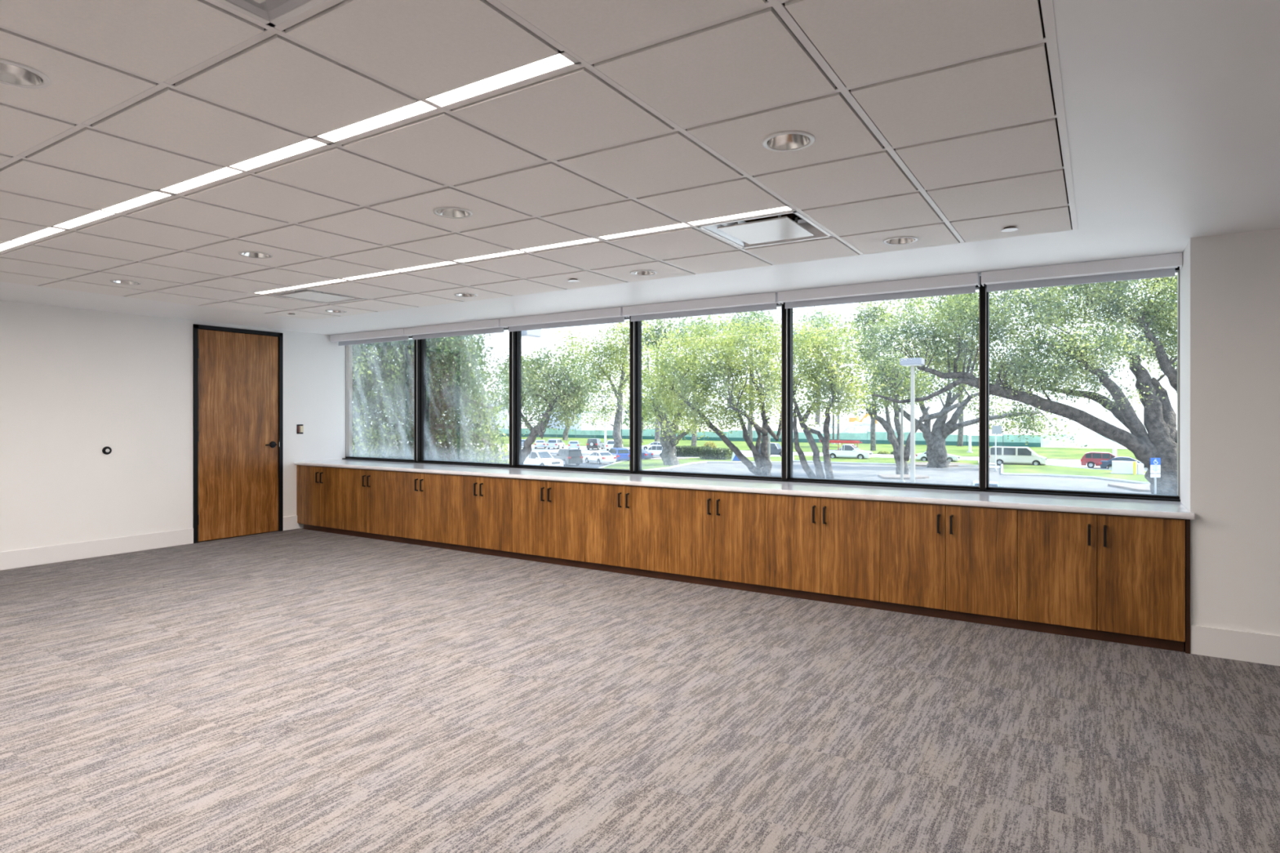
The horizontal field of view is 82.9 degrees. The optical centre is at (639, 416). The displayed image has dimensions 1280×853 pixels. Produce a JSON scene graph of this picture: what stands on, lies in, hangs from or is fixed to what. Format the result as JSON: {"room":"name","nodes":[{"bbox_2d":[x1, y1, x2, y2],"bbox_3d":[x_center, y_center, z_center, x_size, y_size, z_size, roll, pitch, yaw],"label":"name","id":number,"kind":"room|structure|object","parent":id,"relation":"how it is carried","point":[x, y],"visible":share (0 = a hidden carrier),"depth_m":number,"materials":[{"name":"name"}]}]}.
{"room":"empty office room","nodes":[
{"label":"empty office room","id":0,"kind":"room"},
{"bbox_2d":[0,300,345,551],"bbox_3d":[-6.738,-0.053,5.460,0.140,2.956,10.295,0,0,32],"label":"wall","id":1,"kind":"structure","parent":0,"point":[75,384],"depth_m":7.41,"materials":[{"name":"paint"}]},
{"bbox_2d":[0,515,298,570],"bbox_3d":[-6.829,1.334,5.169,0.016,0.170,9.426,0,0,32],"label":"baseboard","id":2,"kind":"structure","parent":1,"relation":"attached to","point":[19,558],"depth_m":7.31,"materials":[{"name":"white"}]},
{"bbox_2d":[192,324,283,543],"bbox_3d":[-4.737,0.196,8.546,0.198,2.447,1.043,0,0,32],"label":"door","id":3,"kind":"structure","parent":1,"relation":"in","point":[237,374],"depth_m":8.50,"materials":[{"name":"brown wood"}]},
{"bbox_2d":[0,0,1279,335],"bbox_3d":[-1.666,-1.346,2.363,12.024,0.570,10.490,0,0,32],"label":"ceiling","id":4,"kind":"structure","parent":0,"point":[1156,122],"depth_m":2.86,"materials":[{"name":"paint"}]},
{"bbox_2d":[0,58,50,88],"bbox_3d":[-1.945,-1.115,2.235,0.200,0.121,0.200,0,0,32],"label":"recessed light","id":5,"kind":"object","parent":4,"relation":"in","point":[11,73],"visible":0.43,"depth_m":2.30,"materials":[{"name":"silver metal"}]},
{"bbox_2d":[0,226,68,252],"bbox_3d":[-3.801,-1.101,4.430,1.213,0.073,0.086,0,0,32],"label":"ceiling light","id":6,"kind":"object","parent":4,"relation":"attached to","point":[49,231],"visible":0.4,"depth_m":4.32,"materials":[{"name":"white plastic"}]},
{"bbox_2d":[51,190,175,229],"bbox_3d":[-2.771,-1.101,3.778,1.213,0.073,0.086,0,0,32],"label":"ceiling light","id":7,"kind":"object","parent":4,"relation":"attached to","point":[156,195],"visible":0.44,"depth_m":3.74,"materials":[{"name":"white plastic"}]},
{"bbox_2d":[156,136,332,195],"bbox_3d":[-1.741,-1.101,3.126,1.213,0.073,0.086,0,0,32],"label":"ceiling light","id":8,"kind":"object","parent":4,"relation":"attached to","point":[310,144],"visible":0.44,"depth_m":3.07,"materials":[{"name":"white plastic"}]},
{"bbox_2d":[238,250,272,258],"bbox_3d":[-2.518,-1.115,4.747,0.200,0.121,0.200,0,0,32],"label":"recessed light","id":9,"kind":"object","parent":4,"relation":"in","point":[246,253],"visible":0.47,"depth_m":4.79,"materials":[{"name":"silver metal"}]},
{"bbox_2d":[215,0,326,26],"bbox_3d":[-0.915,-1.175,1.582,0.583,0.226,0.584,0,0,32],"label":"ceiling vent","id":10,"kind":"object","parent":4,"relation":"in","point":[272,13],"visible":1,"depth_m":1.91,"materials":[{"name":"white metal"}]},
{"bbox_2d":[254,278,348,294],"bbox_3d":[-2.819,-1.101,5.979,1.213,0.073,0.086,0,0,32],"label":"ceiling light","id":11,"kind":"object","parent":4,"relation":"attached to","point":[338,280],"visible":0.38,"depth_m":5.94,"materials":[{"name":"white plastic"}]},
{"bbox_2d":[266,288,367,303],"bbox_3d":[-2.873,-1.175,6.464,0.583,0.226,0.621,0,0,32],"label":"ceiling vent","id":12,"kind":"object","parent":4,"relation":"in","point":[308,295],"visible":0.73,"depth_m":6.47,"materials":[{"name":"white metal"}]},
{"bbox_2d":[341,260,457,280],"bbox_3d":[-1.790,-1.101,5.327,1.213,0.073,0.086,0,0,32],"label":"ceiling light","id":13,"kind":"object","parent":4,"relation":"attached to","point":[448,262],"visible":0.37,"depth_m":5.30,"materials":[{"name":"white plastic"}]},
{"bbox_2d":[312,48,581,143],"bbox_3d":[-0.712,-1.101,2.474,1.213,0.073,0.086,0,0,32],"label":"ceiling light","id":14,"kind":"object","parent":4,"relation":"attached to","point":[560,60],"visible":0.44,"depth_m":2.41,"materials":[{"name":"white plastic"}]},
{"bbox_2d":[432,206,472,218],"bbox_3d":[-0.973,-1.115,3.769,0.200,0.121,0.200,0,0,32],"label":"recessed light","id":15,"kind":"object","parent":4,"relation":"in","point":[446,211],"visible":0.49,"depth_m":3.83,"materials":[{"name":"silver metal"}]},
{"bbox_2d":[451,236,602,262],"bbox_3d":[-0.760,-1.101,4.675,1.213,0.073,0.086,0,0,32],"label":"ceiling light","id":16,"kind":"object","parent":4,"relation":"attached to","point":[593,239],"visible":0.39,"depth_m":4.63,"materials":[{"name":"white plastic"}]},
{"bbox_2d":[630,269,657,275],"bbox_3d":[0.026,-1.115,5.346,0.200,0.121,0.200,0,0,32],"label":"recessed light","id":17,"kind":"object","parent":4,"relation":"in","point":[639,273],"visible":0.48,"depth_m":5.40,"materials":[{"name":"silver metal"}]},
{"bbox_2d":[595,204,795,239],"bbox_3d":[0.270,-1.101,4.023,1.213,0.073,0.086,0,0,32],"label":"ceiling light","id":18,"kind":"object","parent":4,"relation":"attached to","point":[682,224],"visible":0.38,"depth_m":3.99,"materials":[{"name":"white plastic"}]},
{"bbox_2d":[696,210,832,248],"bbox_3d":[0.731,-1.175,4.181,0.583,0.226,0.621,0,0,32],"label":"ceiling vent","id":19,"kind":"object","parent":4,"relation":"in","point":[775,228],"visible":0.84,"depth_m":4.22,"materials":[{"name":"white metal"}]},
{"bbox_2d":[761,130,814,151],"bbox_3d":[0.571,-1.115,2.791,0.200,0.121,0.200,0,0,32],"label":"recessed light","id":20,"kind":"object","parent":4,"relation":"in","point":[789,140],"visible":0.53,"depth_m":2.85,"materials":[{"name":"silver metal"}]},
{"bbox_2d":[883,235,918,244],"bbox_3d":[1.570,-1.115,4.368,0.200,0.121,0.200,0,0,32],"label":"recessed light","id":21,"kind":"object","parent":4,"relation":"in","point":[903,240],"visible":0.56,"depth_m":4.42,"materials":[{"name":"silver metal"}]},
{"bbox_2d":[0,528,1279,852],"bbox_3d":[-1.669,1.499,2.359,11.944,0.160,10.400,0,0,32],"label":"floor","id":22,"kind":"structure","parent":0,"point":[295,691],"depth_m":3.33,"materials":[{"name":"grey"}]},
{"bbox_2d":[296,465,345,529],"bbox_3d":[-3.759,0.983,9.143,0.949,0.733,0.714,0,0,32],"label":"base cabinet","id":23,"kind":"object","parent":22,"relation":"on","point":[319,490],"visible":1,"depth_m":8.85,"materials":[{"name":"brown wood"}]},
{"bbox_2d":[343,467,395,536],"bbox_3d":[-2.980,0.984,8.650,0.890,0.730,0.714,0,0,32],"label":"base cabinet","id":24,"kind":"object","parent":22,"relation":"on","point":[368,494],"visible":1,"depth_m":8.37,"materials":[{"name":"brown wood"}]},
{"bbox_2d":[393,471,450,543],"bbox_3d":[-2.227,0.984,8.173,0.890,0.730,0.714,0,0,32],"label":"base cabinet","id":25,"kind":"object","parent":22,"relation":"on","point":[420,500],"visible":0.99,"depth_m":7.89,"materials":[{"name":"brown wood"}]},
{"bbox_2d":[448,474,513,551],"bbox_3d":[-1.473,0.984,7.695,0.890,0.730,0.714,0,0,32],"label":"base cabinet","id":26,"kind":"object","parent":22,"relation":"on","point":[481,508],"visible":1,"depth_m":7.42,"materials":[{"name":"brown wood"}]},
{"bbox_2d":[512,478,586,561],"bbox_3d":[-0.720,0.984,7.218,0.890,0.730,0.714,0,0,32],"label":"base cabinet","id":27,"kind":"object","parent":22,"relation":"on","point":[548,516],"visible":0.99,"depth_m":6.94,"materials":[{"name":"brown wood"}]},
{"bbox_2d":[584,482,668,573],"bbox_3d":[0.034,0.984,6.741,0.890,0.730,0.714,0,0,32],"label":"base cabinet","id":28,"kind":"object","parent":22,"relation":"on","point":[625,526],"visible":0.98,"depth_m":6.46,"materials":[{"name":"brown wood"}]},
{"bbox_2d":[668,488,766,586],"bbox_3d":[0.788,0.984,6.263,0.890,0.730,0.714,0,0,32],"label":"base cabinet","id":29,"kind":"object","parent":22,"relation":"on","point":[717,535],"visible":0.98,"depth_m":5.98,"materials":[{"name":"brown wood"}]},
{"bbox_2d":[303,524,1183,652],"bbox_3d":[-0.473,1.381,6.740,8.876,0.077,0.020,0,0,32],"label":"toe kick","id":30,"kind":"object","parent":22,"relation":"on","point":[1165,644],"visible":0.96,"depth_m":5.56,"materials":[{"name":"brown wood"}]},
{"bbox_2d":[765,493,880,601],"bbox_3d":[1.541,0.984,5.786,0.890,0.730,0.714,0,0,32],"label":"base cabinet","id":31,"kind":"object","parent":22,"relation":"on","point":[826,545],"visible":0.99,"depth_m":5.50,"materials":[{"name":"brown wood"}]},
{"bbox_2d":[880,500,1017,619],"bbox_3d":[2.295,0.984,5.309,0.890,0.730,0.714,0,0,32],"label":"base cabinet","id":32,"kind":"object","parent":22,"relation":"on","point":[960,558],"visible":0.99,"depth_m":5.02,"materials":[{"name":"brown wood"}]},
{"bbox_2d":[1017,509,1190,653],"bbox_3d":[3.059,1.018,4.825,0.915,0.803,0.714,0,0,32],"label":"base cabinet","id":33,"kind":"object","parent":22,"relation":"on","point":[1119,574],"visible":0.98,"depth_m":4.54,"materials":[{"name":"brown wood"}]},
{"bbox_2d":[293,458,1194,519],"bbox_3d":[-0.347,0.594,6.989,9.018,0.040,0.713,0,0,32],"label":"countertop","id":34,"kind":"structure","parent":33,"relation":"on","point":[1111,506],"depth_m":5.75,"materials":[{"name":"white stone"}]},
{"bbox_2d":[949,205,1279,635],"bbox_3d":[0.895,-0.053,6.406,11.744,2.956,0.919,0,0,32],"label":"wall","id":35,"kind":"structure","parent":0,"point":[1229,284],"depth_m":4.23,"materials":[{"name":"paint"}]},
{"bbox_2d":[342,336,426,462],"bbox_3d":[-3.315,-0.247,9.355,1.474,1.682,0.161,0,0,32],"label":"window","id":36,"kind":"structure","parent":35,"relation":"in","point":[420,345],"depth_m":8.99,"materials":[{"name":"brown metal"}]},
{"bbox_2d":[329,328,408,346],"bbox_3d":[-3.439,-0.998,9.194,1.430,0.133,0.117,0,0,32],"label":"roller shade","id":37,"kind":"object","parent":36,"relation":"attached to","point":[393,335],"visible":0.94,"depth_m":9.16,"materials":[{"name":"white fabric"}]},
{"bbox_2d":[416,326,521,467],"bbox_3d":[-2.045,-0.247,8.550,1.595,1.682,0.161,0,0,32],"label":"window","id":38,"kind":"structure","parent":35,"relation":"in","point":[515,337],"depth_m":8.12,"materials":[{"name":"brown metal"}]},
{"bbox_2d":[404,319,506,339],"bbox_3d":[-2.165,-0.998,8.386,1.543,0.133,0.117,0,0,32],"label":"roller shade","id":39,"kind":"object","parent":38,"relation":"attached to","point":[493,326],"visible":0.91,"depth_m":8.34,"materials":[{"name":"white"}]},
{"bbox_2d":[511,315,641,473],"bbox_3d":[-0.706,-0.247,7.702,1.635,1.682,0.161,0,0,32],"label":"window","id":40,"kind":"structure","parent":35,"relation":"in","point":[635,327],"depth_m":7.26,"materials":[{"name":"brown metal"}]},
{"bbox_2d":[500,306,626,331],"bbox_3d":[-0.826,-0.998,7.538,1.583,0.133,0.117,0,0,32],"label":"roller shade","id":41,"kind":"object","parent":40,"relation":"attached to","point":[611,315],"visible":0.94,"depth_m":7.49,"materials":[{"name":"white"}]},
{"bbox_2d":[631,302,792,481],"bbox_3d":[0.646,-0.247,6.846,1.625,1.682,0.161,0,0,32],"label":"window","id":42,"kind":"structure","parent":35,"relation":"in","point":[786,313],"depth_m":6.40,"materials":[{"name":"brown metal"}]},
{"bbox_2d":[622,292,780,321],"bbox_3d":[0.526,-0.998,6.682,1.573,0.133,0.117,0,0,32],"label":"roller shade","id":43,"kind":"object","parent":42,"relation":"attached to","point":[762,301],"visible":0.98,"depth_m":6.63,"materials":[{"name":"white"}]},
{"bbox_2d":[784,275,989,491],"bbox_3d":[1.990,-0.247,5.995,1.617,1.682,0.161,0,0,32],"label":"window","id":44,"kind":"structure","parent":35,"relation":"in","point":[984,296],"depth_m":5.52,"materials":[{"name":"brown metal"}]},
{"bbox_2d":[777,272,979,308],"bbox_3d":[1.870,-0.998,5.831,1.565,0.133,0.117,0,0,32],"label":"roller shade","id":45,"kind":"object","parent":44,"relation":"attached to","point":[965,283],"visible":1,"depth_m":5.77,"materials":[{"name":"white"}]},
{"bbox_2d":[983,266,1180,502],"bbox_3d":[3.172,-0.247,5.247,1.240,1.682,0.160,0,0,32],"label":"window","id":46,"kind":"structure","parent":35,"relation":"in","point":[990,489],"depth_m":5.05,"materials":[{"name":"brown metal"}]},
{"bbox_2d":[981,253,1182,292],"bbox_3d":[3.054,-0.998,5.081,1.194,0.133,0.117,0,0,32],"label":"roller shade","id":47,"kind":"object","parent":46,"relation":"attached to","point":[1158,265],"visible":1,"depth_m":5.04,"materials":[{"name":"white"}]},
{"bbox_2d":[1190,624,1279,666],"bbox_3d":[4.449,1.334,3.602,2.738,0.170,0.016,0,0,32],"label":"baseboard","id":48,"kind":"structure","parent":35,"relation":"attached to","point":[1242,646],"depth_m":4.22,"materials":[{"name":"white"}]},
{"label":"outside","id":49,"kind":"structure","parent":0,"visible":0},
{"bbox_2d":[355,440,1137,470],"bbox_3d":[51.903,5.679,81.946,360.000,0.280,22.000,0,0,32],"label":"street","id":50,"kind":"structure","parent":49,"point":[1072,463],"depth_m":103.18,"materials":[{"name":"grey asphalt"}]},
{"bbox_2d":[546,439,564,448],"bbox_3d":[-14.217,4.669,122.633,2.046,1.700,4.695,0,0,11],"label":"parked car","id":51,"kind":"object","parent":50,"relation":"on","point":[552,443],"visible":1,"depth_m":120.62,"materials":[{"name":"grey paint"}]},
{"bbox_2d":[586,438,604,449],"bbox_3d":[-7.383,4.594,119.389,2.068,1.850,4.675,0,0,11],"label":"parked car","id":52,"kind":"object","parent":50,"relation":"on","point":[592,443],"visible":1,"depth_m":117.41,"materials":[{"name":"black paint"}]},
{"bbox_2d":[675,444,711,457],"bbox_3d":[7.153,4.737,97.272,4.712,1.618,2.656,0,0,32],"label":"clipped hedge","id":53,"kind":"object","parent":50,"relation":"on","point":[683,451],"visible":0.69,"depth_m":96.55,"materials":[{"name":"green plant"}]},
{"bbox_2d":[758,442,793,456],"bbox_3d":[18.575,4.614,99.503,4.495,1.850,2.068,0,0,32],"label":"parked car","id":54,"kind":"object","parent":50,"relation":"on","point":[775,448],"visible":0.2,"depth_m":98.74,"materials":[{"name":"grey paint"}]},
{"bbox_2d":[818,440,872,458],"bbox_3d":[26.447,4.339,93.334,6.515,2.400,2.178,0,0,32],"label":"pickup truck","id":55,"kind":"object","parent":50,"relation":"on","point":[848,451],"visible":0.82,"depth_m":92.35,"materials":[{"name":"white paint"}]},
{"bbox_2d":[792,454,978,466],"bbox_3d":[28.496,5.443,88.239,24.633,0.253,13.298,0,0,32],"label":"grass verge","id":56,"kind":"structure","parent":50,"relation":"on","point":[873,460],"depth_m":87.29,"materials":[{"name":"plant"}]},
{"bbox_2d":[915,451,959,462],"bbox_3d":[35.909,4.814,87.341,4.795,1.450,2.002,0,0,32],"label":"parked car","id":57,"kind":"object","parent":50,"relation":"on","point":[922,456],"visible":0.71,"depth_m":87.07,"materials":[{"name":"white paint"}]},
{"bbox_2d":[989,446,1046,465],"bbox_3d":[42.311,4.499,81.274,5.745,2.080,2.200,0,0,32],"label":"van","id":58,"kind":"object","parent":50,"relation":"on","point":[1006,455],"visible":0.91,"depth_m":80.61,"materials":[{"name":"beige paint"}]},
{"bbox_2d":[1080,451,1116,468],"bbox_3d":[49.535,4.689,76.935,4.695,1.700,2.046,0,0,32],"label":"parked car","id":59,"kind":"object","parent":50,"relation":"on","point":[1092,458],"visible":0.53,"depth_m":76.82,"materials":[{"name":"red paint"}]},
{"bbox_2d":[1099,456,1147,471],"bbox_3d":[48.944,4.814,72.693,4.795,1.450,2.002,0,0,32],"label":"parked car","id":60,"kind":"object","parent":50,"relation":"on","point":[1103,464],"visible":0.48,"depth_m":72.70,"materials":[{"name":"blue paint"}]},
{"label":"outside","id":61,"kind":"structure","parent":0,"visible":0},
{"bbox_2d":[352,433,1137,460],"bbox_3d":[67.955,5.644,107.290,400.000,0.350,38.000,0,0,32],"label":"grass lawn","id":62,"kind":"structure","parent":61,"point":[1064,453],"depth_m":122.44,"materials":[{"name":"green plant"}]},
{"bbox_2d":[485,358,554,417],"bbox_3d":[-31.064,-4.331,180.781,19.390,21.546,20.310,0,0,32],"label":"tree","id":63,"kind":"object","parent":62,"relation":"on","point":[503,394],"visible":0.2,"depth_m":179.71,"materials":[{"name":"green plant"}]},
{"bbox_2d":[537,381,601,439],"bbox_3d":[-16.916,-1.574,164.933,16.641,15.701,14.560,0,0,32],"label":"tree","id":64,"kind":"object","parent":62,"relation":"on","point":[565,437],"visible":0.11,"depth_m":164.63,"materials":[{"name":"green plant"}]},
{"bbox_2d":[611,388,655,442],"bbox_3d":[0.124,-0.157,150.256,14.035,12.908,12.589,0,0,32],"label":"tree","id":65,"kind":"object","parent":62,"relation":"on","point":[626,419],"visible":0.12,"depth_m":149.61,"materials":[{"name":"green plant"}]},
{"bbox_2d":[373,426,1131,447],"bbox_3d":[5.737,4.269,182.191,196.080,2.500,22.030,0,0,32],"label":"construction fence","id":66,"kind":"object","parent":62,"relation":"on","point":[1080,439],"visible":0.37,"depth_m":143.21,"materials":[{"name":"green"}]},
{"bbox_2d":[709,310,795,445],"bbox_3d":[20.532,-7.771,136.484,18.359,28.006,14.609,0,0,32],"label":"tree","id":67,"kind":"object","parent":62,"relation":"on","point":[761,314],"visible":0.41,"depth_m":135.24,"materials":[{"name":"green plant"}]},
{"bbox_2d":[836,299,906,450],"bbox_3d":[37.009,-6.467,114.663,12.035,25.202,12.400,0,0,32],"label":"tree","id":68,"kind":"object","parent":62,"relation":"on","point":[873,309],"visible":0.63,"depth_m":114.62,"materials":[{"name":"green plant"}]},
{"bbox_2d":[919,291,1008,446],"bbox_3d":[59.003,-9.524,132.337,14.923,31.461,14.847,0,0,32],"label":"tree","id":69,"kind":"object","parent":62,"relation":"on","point":[960,434],"visible":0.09,"depth_m":131.58,"materials":[{"name":"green plant"}]},
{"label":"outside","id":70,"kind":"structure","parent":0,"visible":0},
{"bbox_2d":[354,422,1177,448],"bbox_3d":[162.664,5.819,256.820,600.000,0.400,592.000,0,0,32],"label":"ground","id":71,"kind":"structure","parent":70,"point":[1073,428],"depth_m":318.58,"materials":[{"name":"grey concrete"}]},
{"bbox_2d":[358,334,499,423],"bbox_3d":[-41.190,-6.929,139.761,25.112,26.328,23.159,0,0,32],"label":"tree","id":72,"kind":"object","parent":71,"relation":"on","point":[490,380],"visible":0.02,"depth_m":138.96,"materials":[{"name":"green plant"}]},
{"bbox_2d":[459,401,542,429],"bbox_3d":[-47.004,0.418,245.206,27.502,10.202,13.000,0,0,32],"label":"building","id":73,"kind":"structure","parent":71,"relation":"on","point":[506,412],"depth_m":237.39,"materials":[{"name":"paint"}]},
{"bbox_2d":[543,408,602,430],"bbox_3d":[-23.888,1.625,247.137,19.717,7.788,13.000,0,0,32],"label":"building","id":74,"kind":"structure","parent":71,"relation":"on","point":[584,426],"depth_m":241.36,"materials":[{"name":"white"}]},
{"bbox_2d":[628,318,684,441],"bbox_3d":[3.232,-5.740,120.283,11.891,23.771,12.394,0,0,32],"label":"tree","id":75,"kind":"object","parent":71,"relation":"on","point":[659,322],"visible":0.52,"depth_m":119.07,"materials":[{"name":"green plant"}]},
{"bbox_2d":[652,315,730,446],"bbox_3d":[7.831,-4.777,110.666,12.132,21.700,10.665,0,0,32],"label":"tree","id":76,"kind":"object","parent":71,"relation":"on","point":[693,437],"visible":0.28,"depth_m":109.67,"materials":[{"name":"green plant"}]},
{"bbox_2d":[779,306,859,424],"bbox_3d":[49.237,-12.702,204.946,24.733,38.495,21.427,0,0,32],"label":"tree","id":77,"kind":"object","parent":71,"relation":"on","point":[818,319],"visible":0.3,"depth_m":203.39,"materials":[{"name":"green plant"}]},
{"bbox_2d":[792,417,921,433],"bbox_3d":[49.773,3.463,167.059,39.165,6.133,19.492,0,0,32],"label":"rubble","id":78,"kind":"object","parent":71,"relation":"on","point":[863,427],"visible":0.36,"depth_m":163.83,"materials":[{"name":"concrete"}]},
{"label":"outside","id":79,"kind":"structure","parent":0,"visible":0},
{"bbox_2d":[354,446,1151,493],"bbox_3d":[24.747,5.669,39.072,360.000,0.300,79.500,0,0,32],"label":"parking lot","id":80,"kind":"structure","parent":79,"point":[949,475],"depth_m":68.38,"materials":[{"name":"grey asphalt"}]},
{"bbox_2d":[351,333,509,463],"bbox_3d":[-5.610,1.230,15.730,6.914,8.583,4.650,0,0,3],"label":"weeping tree","id":81,"kind":"object","parent":80,"relation":"on","point":[442,346],"visible":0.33,"depth_m":15.03,"materials":[{"name":"green plant"}]},
{"bbox_2d":[521,328,541,339],"bbox_3d":[-3.558,1.354,21.831,0.968,8.330,0.680,0,0,32],"label":"lamp","id":82,"kind":"object","parent":80,"relation":"on","point":[530,334],"visible":0.25,"depth_m":21.57,"materials":[{"name":"grey"}]},
{"bbox_2d":[523,450,563,466],"bbox_3d":[-10.539,4.554,75.332,5.845,1.930,2.178,0,0,45],"label":"parked car","id":83,"kind":"object","parent":80,"relation":"on","point":[535,457],"visible":0.59,"depth_m":74.21,"materials":[{"name":"white paint"}]},
{"bbox_2d":[486,342,603,464],"bbox_3d":[-6.652,0.291,50.230,8.249,10.890,5.901,0,0,14],"label":"tree","id":84,"kind":"object","parent":80,"relation":"on","point":[540,429],"visible":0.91,"depth_m":49.76,"materials":[{"name":"green plant"}]},
{"bbox_2d":[551,448,582,466],"bbox_3d":[-8.331,4.594,81.623,2.068,1.850,4.495,0,0,-34],"label":"parked car","id":85,"kind":"object","parent":80,"relation":"on","point":[568,456],"visible":0.85,"depth_m":79.98,"materials":[{"name":"black paint"}]},
{"bbox_2d":[582,451,616,464],"bbox_3d":[-4.714,4.794,84.066,2.002,1.450,4.795,0,0,-32],"label":"parked car","id":86,"kind":"object","parent":80,"relation":"on","point":[600,457],"visible":1,"depth_m":82.72,"materials":[{"name":"white paint"}]},
{"bbox_2d":[550,320,657,448],"bbox_3d":[-4.903,-4.559,101.233,14.225,21.057,11.540,0,0,32],"label":"tree","id":87,"kind":"object","parent":80,"relation":"on","point":[613,350],"visible":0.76,"depth_m":100.39,"materials":[{"name":"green plant"}]},
{"bbox_2d":[600,460,629,469],"bbox_3d":[-2.586,5.443,78.695,3.979,0.253,20.362,0,0,-1],"label":"grass verge","id":88,"kind":"structure","parent":80,"relation":"on","point":[621,464],"depth_m":78.72,"materials":[{"name":"plant"}]},
{"bbox_2d":[608,447,629,461],"bbox_3d":[-2.755,4.669,88.150,2.046,1.700,4.695,0,0,-22],"label":"parked car","id":89,"kind":"object","parent":80,"relation":"on","point":[620,453],"visible":0.58,"depth_m":86.19,"materials":[{"name":"blue paint"}]},
{"bbox_2d":[644,444,675,457],"bbox_3d":[2.220,4.669,96.250,4.695,1.700,2.046,0,0,32],"label":"parked car","id":90,"kind":"object","parent":80,"relation":"on","point":[656,450],"visible":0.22,"depth_m":95.33,"materials":[{"name":"white paint"}]},
{"bbox_2d":[641,456,781,470],"bbox_3d":[7.169,5.443,85.024,17.169,0.253,31.863,0,0,32],"label":"grass verge","id":91,"kind":"structure","parent":80,"relation":"on","point":[646,464],"depth_m":85.07,"materials":[{"name":"plant"}]},
{"bbox_2d":[611,338,713,465],"bbox_3d":[3.056,-1.308,81.221,11.486,15.382,12.596,0,0,32],"label":"tree","id":92,"kind":"object","parent":91,"relation":"on","point":[668,440],"visible":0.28,"depth_m":79.40,"materials":[{"name":"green plant"}]},
{"bbox_2d":[699,447,733,460],"bbox_3d":[9.696,4.738,90.938,3.972,1.612,2.617,0,0,32],"label":"clipped hedge","id":93,"kind":"object","parent":91,"relation":"on","point":[708,453],"visible":0.96,"depth_m":90.01,"materials":[{"name":"green plant"}]},
{"bbox_2d":[623,312,805,475],"bbox_3d":[6.958,-1.891,65.913,16.268,15.712,10.841,0,0,8],"label":"tree","id":94,"kind":"object","parent":80,"relation":"on","point":[727,368],"visible":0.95,"depth_m":64.58,"materials":[{"name":"green plant"}]},
{"bbox_2d":[760,310,887,479],"bbox_3d":[14.222,-1.299,56.194,9.024,14.207,7.910,0,0,-23],"label":"tree","id":95,"kind":"object","parent":80,"relation":"on","point":[833,387],"visible":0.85,"depth_m":55.74,"materials":[{"name":"green plant"}]},
{"bbox_2d":[844,346,950,474],"bbox_3d":[24.275,-0.748,68.636,10.596,13.353,8.619,0,0,-40],"label":"oak tree","id":96,"kind":"object","parent":80,"relation":"on","point":[891,382],"visible":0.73,"depth_m":67.78,"materials":[{"name":"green plant"}]},
{"bbox_2d":[898,404,905,482],"bbox_3d":[21.590,2.306,59.715,0.468,6.425,0.468,0,0,32],"label":"utility pole","id":97,"kind":"object","parent":80,"relation":"on","point":[901,480],"visible":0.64,"depth_m":59.63,"materials":[{"name":"grey metal"}]},
{"bbox_2d":[877,474,928,479],"bbox_3d":[23.620,5.444,64.810,4.150,0.190,3.567,0,0,4],"label":"mulch bed","id":98,"kind":"object","parent":80,"relation":"on","point":[882,476],"visible":0.82,"depth_m":64.47,"materials":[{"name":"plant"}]},
{"bbox_2d":[899,357,924,482],"bbox_3d":[14.657,1.207,39.011,1.120,8.624,0.840,0,0,32],"label":"lamp","id":99,"kind":"object","parent":80,"relation":"on","point":[913,362],"visible":0.69,"depth_m":38.89,"materials":[{"name":"grey metal"}]},
{"bbox_2d":[854,338,1095,467],"bbox_3d":[34.678,-1.212,77.135,23.644,15.530,15.192,0,0,32],"label":"oak tree","id":100,"kind":"object","parent":80,"relation":"on","point":[936,454],"visible":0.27,"depth_m":77.07,"materials":[{"name":"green plant"}]},
{"bbox_2d":[991,425,1001,471],"bbox_3d":[35.540,3.232,72.187,0.900,4.574,0.252,0,0,32],"label":"sign post","id":101,"kind":"object","parent":80,"relation":"on","point":[996,429],"visible":1,"depth_m":72.19,"materials":[{"name":"white metal"}]},
{"bbox_2d":[823,275,1177,494],"bbox_3d":[25.092,-2.033,45.243,27.229,19.452,10.717,0,0,-2],"label":"live oak","id":102,"kind":"object","parent":80,"relation":"on","point":[1160,441],"visible":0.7,"depth_m":44.60,"materials":[{"name":"green plant"}]},
{"bbox_2d":[1000,462,1150,484],"bbox_3d":[41.681,5.443,66.738,17.975,0.253,26.712,0,0,32],"label":"grass verge","id":103,"kind":"structure","parent":80,"relation":"on","point":[1018,469],"depth_m":68.55,"materials":[{"name":"plant"}]},
{"bbox_2d":[1111,460,1145,475],"bbox_3d":[45.520,4.819,67.641,2.650,1.200,1.100,0,0,32],"label":"cabinet","id":104,"kind":"object","parent":103,"relation":"on","point":[1117,467],"visible":0.94,"depth_m":67.33,"materials":[{"name":"white"}]},
{"bbox_2d":[1107,483,1151,492],"bbox_3d":[39.661,5.444,54.718,6.225,0.190,5.350,0,0,4],"label":"mulch bed","id":105,"kind":"object","parent":103,"relation":"on","point":[1135,487],"visible":0.39,"depth_m":55.23,"materials":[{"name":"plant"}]},
{"bbox_2d":[1150,457,1160,493],"bbox_3d":[29.865,3.967,42.032,0.580,3.104,0.228,0,0,-4],"label":"parking sign","id":106,"kind":"object","parent":80,"relation":"on","point":[1155,468],"visible":0.88,"depth_m":41.98,"materials":[{"name":"grey"}]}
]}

